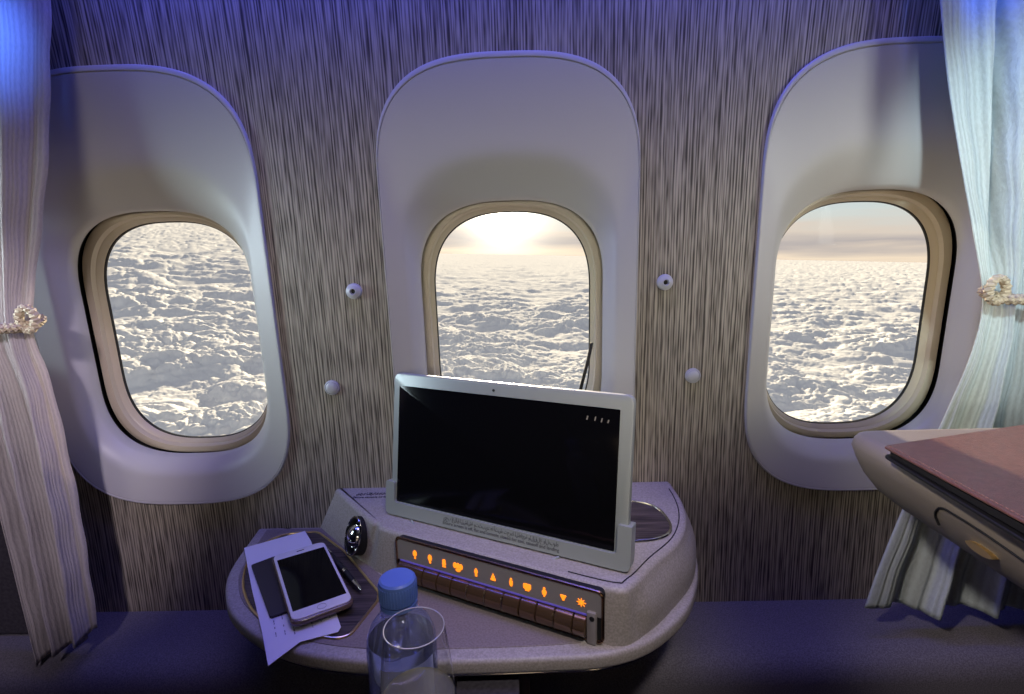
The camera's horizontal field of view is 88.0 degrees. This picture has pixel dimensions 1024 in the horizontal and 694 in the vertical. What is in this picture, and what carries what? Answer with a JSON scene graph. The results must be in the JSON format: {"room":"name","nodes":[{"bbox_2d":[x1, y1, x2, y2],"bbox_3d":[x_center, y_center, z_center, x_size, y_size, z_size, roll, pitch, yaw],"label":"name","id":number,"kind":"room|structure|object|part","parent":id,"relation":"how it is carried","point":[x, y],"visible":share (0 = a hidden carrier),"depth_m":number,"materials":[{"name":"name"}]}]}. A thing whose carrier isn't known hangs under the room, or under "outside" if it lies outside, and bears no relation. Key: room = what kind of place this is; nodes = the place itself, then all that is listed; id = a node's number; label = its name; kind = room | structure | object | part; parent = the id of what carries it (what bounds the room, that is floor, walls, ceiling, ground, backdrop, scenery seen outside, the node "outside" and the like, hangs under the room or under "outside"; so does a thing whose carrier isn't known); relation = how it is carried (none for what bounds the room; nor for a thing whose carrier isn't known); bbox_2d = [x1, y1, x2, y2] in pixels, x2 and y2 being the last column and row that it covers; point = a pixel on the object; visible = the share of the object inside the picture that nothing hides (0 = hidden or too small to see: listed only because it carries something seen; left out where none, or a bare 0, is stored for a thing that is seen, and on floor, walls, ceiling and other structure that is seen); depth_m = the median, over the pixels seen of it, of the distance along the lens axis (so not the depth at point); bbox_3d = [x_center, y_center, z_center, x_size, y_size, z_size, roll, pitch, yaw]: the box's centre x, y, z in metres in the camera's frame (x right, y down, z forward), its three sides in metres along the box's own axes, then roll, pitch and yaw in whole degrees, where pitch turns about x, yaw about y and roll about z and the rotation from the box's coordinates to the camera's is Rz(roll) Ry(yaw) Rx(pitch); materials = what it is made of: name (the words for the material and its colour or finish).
{"room":"aircraft cabin","nodes":[
{"label":"aircraft cabin","id":0,"kind":"room"},
{"bbox_2d":[366,568,438,693],"bbox_3d":[-0.089,0.287,0.443,0.058,0.208,0.058,-1,10,1],"label":"water bottle","id":1,"kind":"object","parent":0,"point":[414,671],"visible":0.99,"depth_m":0.42,"materials":[{"name":"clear plastic"}]},
{"bbox_2d":[33,0,942,611],"bbox_3d":[-0.003,-0.164,0.753,2.000,1.260,0.085,-1,10,1],"label":"wall","id":2,"kind":"structure","parent":0,"point":[309,84],"depth_m":0.77,"materials":[{"name":"wood"}]},
{"bbox_2d":[0,522,27,633],"bbox_3d":[-0.869,0.251,0.838,0.245,0.439,0.031,-1,10,1],"label":"trim","id":3,"kind":"structure","parent":2,"relation":"attached to","point":[12,620],"depth_m":0.85,"materials":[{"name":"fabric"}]},
{"bbox_2d":[0,0,96,666],"bbox_3d":[-0.692,-0.113,0.715,0.264,1.188,0.070,-1,10,6],"label":"curtain","id":4,"kind":"object","parent":2,"relation":"hanging from","point":[41,521],"visible":0.99,"depth_m":0.74,"materials":[{"name":"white fabric"}]},
{"bbox_2d":[0,304,46,333],"bbox_3d":[-0.711,-0.032,0.726,0.157,0.053,0.071,-1,10,1],"label":"tieback","id":5,"kind":"object","parent":4,"relation":"attached to","point":[37,320],"visible":0.99,"depth_m":0.71,"materials":[{"name":"beige fabric"}]},
{"bbox_2d":[33,64,289,504],"bbox_3d":[-0.547,-0.070,0.836,0.374,0.660,0.119,-1,10,1],"label":"window","id":6,"kind":"structure","parent":2,"relation":"in","point":[132,146],"depth_m":0.81,"materials":[{"name":"white plastic"},{"name":"clear glass"}]},
{"bbox_3d":[-0.545,-0.019,0.882,0.295,0.410,0.037,-1,10,1],"label":"frame","id":7,"kind":"part","parent":6,"relation":"part of","materials":[{"name":"beige plastic"}]},
{"bbox_2d":[324,380,339,394],"bbox_3d":[-0.282,0.064,0.830,0.024,0.024,0.010,-1,10,1],"label":"button","id":8,"kind":"object","parent":2,"relation":"attached to","point":[331,387],"visible":1,"depth_m":0.83,"materials":[{"name":"grey plastic"}]},
{"bbox_2d":[346,283,361,298],"bbox_3d":[-0.237,-0.084,0.794,0.024,0.024,0.014,-1,10,1],"label":"button","id":9,"kind":"object","parent":2,"relation":"attached to","point":[353,291],"visible":1,"depth_m":0.79,"materials":[{"name":"grey plastic"}]},
{"bbox_2d":[376,50,639,396],"bbox_3d":[0.000,-0.084,0.826,0.374,0.660,0.119,-1,10,1],"label":"window","id":10,"kind":"structure","parent":2,"relation":"in","point":[461,138],"depth_m":0.76,"materials":[{"name":"grey plastic"}]},
{"bbox_3d":[0.002,-0.033,0.873,0.295,0.410,0.037,-1,10,1],"label":"frame","id":11,"kind":"part","parent":10,"relation":"part of","materials":[{"name":"beige plastic"}]},
{"bbox_2d":[579,343,592,389],"bbox_3d":[0.116,0.061,0.868,0.039,0.134,0.008,-5,10,-16],"label":"strap","id":12,"kind":"object","parent":10,"relation":"hanging from","point":[591,344],"visible":0.56,"depth_m":0.86,"materials":[{"name":"black rubber"}]},
{"bbox_2d":[0,599,1023,693],"bbox_3d":[0.022,0.725,0.893,2.000,0.560,0.154,-1,10,1],"label":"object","id":13,"kind":"structure","parent":2,"relation":"attached to","point":[837,646],"depth_m":0.79,"materials":[{"name":"fabric"}]},
{"bbox_2d":[657,274,672,289],"bbox_3d":[0.227,-0.096,0.786,0.024,0.024,0.014,-1,10,1],"label":"button","id":14,"kind":"object","parent":2,"relation":"attached to","point":[665,281],"visible":1,"depth_m":0.78,"materials":[{"name":"grey plastic"}]},
{"bbox_2d":[685,368,700,382],"bbox_3d":[0.279,0.044,0.820,0.024,0.024,0.010,-1,10,1],"label":"button","id":15,"kind":"object","parent":2,"relation":"attached to","point":[692,375],"visible":1,"depth_m":0.82,"materials":[{"name":"grey plastic"}]},
{"bbox_2d":[744,36,981,490],"bbox_3d":[0.547,-0.098,0.817,0.374,0.660,0.119,-1,10,1],"label":"window","id":16,"kind":"structure","parent":2,"relation":"in","point":[868,120],"depth_m":0.78,"materials":[{"name":"grey plastic"}]},
{"bbox_3d":[0.549,-0.047,0.864,0.295,0.410,0.037,-1,10,1],"label":"frame","id":17,"kind":"part","parent":16,"relation":"part of","materials":[{"name":"beige plastic"}]},
{"bbox_2d":[864,0,1023,620],"bbox_3d":[0.712,-0.161,0.692,0.410,1.164,0.055,-1,10,1],"label":"curtain","id":18,"kind":"object","parent":2,"relation":"hanging from","point":[919,568],"visible":0.76,"depth_m":0.70,"materials":[{"name":"fabric"}]},
{"bbox_2d":[976,274,1023,305],"bbox_3d":[0.694,-0.069,0.698,0.169,0.060,0.075,-1,10,1],"label":"tieback","id":19,"kind":"object","parent":18,"relation":"attached to","point":[992,297],"visible":1,"depth_m":0.68,"materials":[{"name":"beige fabric"}]},
{"bbox_3d":[0.020,1.153,0.144,2.000,0.020,1.780,-1,10,1],"label":"floor","id":20,"kind":"structure","parent":0,"visible":0},
{"bbox_2d":[225,482,697,693],"bbox_3d":[-0.069,0.632,0.797,0.706,0.782,0.330,-1,10,1],"label":"console table","id":21,"kind":"object","parent":20,"relation":"on","point":[505,608],"visible":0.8,"depth_m":0.65,"materials":[{"name":"plastic"}]},
{"bbox_2d":[244,531,340,665],"bbox_3d":[-0.301,0.324,0.721,0.092,0.001,0.284,-8,12,-30],"label":"paper slip","id":22,"kind":"object","parent":21,"relation":"on","point":[279,636],"visible":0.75,"depth_m":0.65,"materials":[{"name":"grey paper"}]},
{"bbox_2d":[251,556,286,618],"bbox_3d":[-0.324,0.323,0.718,0.036,0.004,0.143,-9,12,-35],"label":"card","id":23,"kind":"object","parent":22,"relation":"on","point":[264,572],"visible":0.77,"depth_m":0.71,"materials":[{"name":"black"}]},
{"bbox_2d":[272,543,353,626],"bbox_3d":[-0.273,0.314,0.717,0.076,0.011,0.173,-8,12,-31],"label":"smartphone","id":24,"kind":"object","parent":22,"relation":"on","point":[312,586],"visible":1,"depth_m":0.70,"materials":[{"name":"white"}]},
{"bbox_3d":[-0.290,0.324,0.735,0.145,0.004,0.297,-9,13,-36],"label":"inlay trim","id":25,"kind":"part","parent":21,"relation":"part of","materials":[{"name":"brown wood"}]},
{"bbox_2d":[322,542,361,590],"bbox_3d":[-0.244,0.310,0.752,0.009,0.011,0.146,-10,13,-38],"label":"pen","id":26,"kind":"object","parent":21,"relation":"on","point":[340,565],"visible":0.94,"depth_m":0.73,"materials":[{"name":"black metal"}]},
{"bbox_2d":[344,516,367,555],"bbox_3d":[-0.227,0.279,0.782,0.047,0.060,0.048,-1,10,1],"label":"socket","id":27,"kind":"object","parent":21,"relation":"attached to","point":[356,528],"depth_m":0.77,"materials":[{"name":"silver metal"}]},
{"bbox_2d":[238,528,580,649],"bbox_3d":[-0.201,0.333,0.691,0.556,0.005,0.181,5,12,35],"label":"tray","id":28,"kind":"object","parent":21,"relation":"on","point":[470,625],"depth_m":0.65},
{"bbox_2d":[456,674,519,693],"bbox_3d":[-0.063,0.404,0.495,0.260,0.040,0.292,-1,10,1],"label":"shelf","id":29,"kind":"object","parent":21,"relation":"attached to","point":[485,684],"visible":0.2,"depth_m":0.60,"materials":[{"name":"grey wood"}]},
{"bbox_2d":[380,607,456,693],"bbox_3d":[-0.066,0.297,0.390,0.062,0.206,0.062,-1,10,1],"label":"wine glass","id":30,"kind":"object","parent":29,"relation":"on","point":[412,607],"visible":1,"depth_m":0.37,"materials":[{"name":"grey"}]},
{"bbox_3d":[-0.027,0.296,0.659,0.294,0.066,0.004,4,11,27],"label":"panel frame","id":31,"kind":"part","parent":21,"relation":"part of","materials":[{"name":"brown metal"}]},
{"bbox_3d":[-0.024,0.295,0.665,0.290,0.062,0.013,4,11,27],"label":"control panel","id":32,"kind":"part","parent":21,"relation":"part of","materials":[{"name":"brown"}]},
{"bbox_2d":[386,373,635,571],"bbox_3d":[-0.019,0.153,0.694,0.362,0.210,0.055,3,11,27],"label":"screen","id":33,"kind":"object","parent":21,"relation":"on","point":[546,469],"visible":1,"depth_m":0.68,"materials":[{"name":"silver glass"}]},
{"bbox_3d":[0.155,0.241,0.739,0.127,0.004,0.117,-1,10,1],"label":"inlay trim","id":34,"kind":"part","parent":21,"relation":"part of","materials":[{"name":"brown wood"}]},
{"bbox_2d":[851,428,1023,589],"bbox_3d":[0.604,0.599,0.430,0.414,0.936,0.552,-1,10,1],"label":"side armrest","id":35,"kind":"object","parent":20,"relation":"on","point":[994,547],"visible":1,"depth_m":0.50,"materials":[{"name":"smooth beige plastic"},{"name":"beige leather"}]},
{"bbox_2d":[885,425,1023,542],"bbox_3d":[0.516,0.116,0.423,0.325,0.020,0.386,-1,10,1],"label":"table top","id":36,"kind":"object","parent":35,"relation":"on","point":[981,471],"visible":1,"depth_m":0.47,"materials":[{"name":"brown wood"}]},
{"label":"outside","id":37,"kind":"structure","parent":0,"visible":0},
{"bbox_2d":[107,223,926,435],"bbox_3d":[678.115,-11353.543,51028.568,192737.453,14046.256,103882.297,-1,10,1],"label":"clouds","id":38,"kind":"structure","parent":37,"point":[843,334],"depth_m":2547.47,"materials":[{"name":"white"}]}
]}

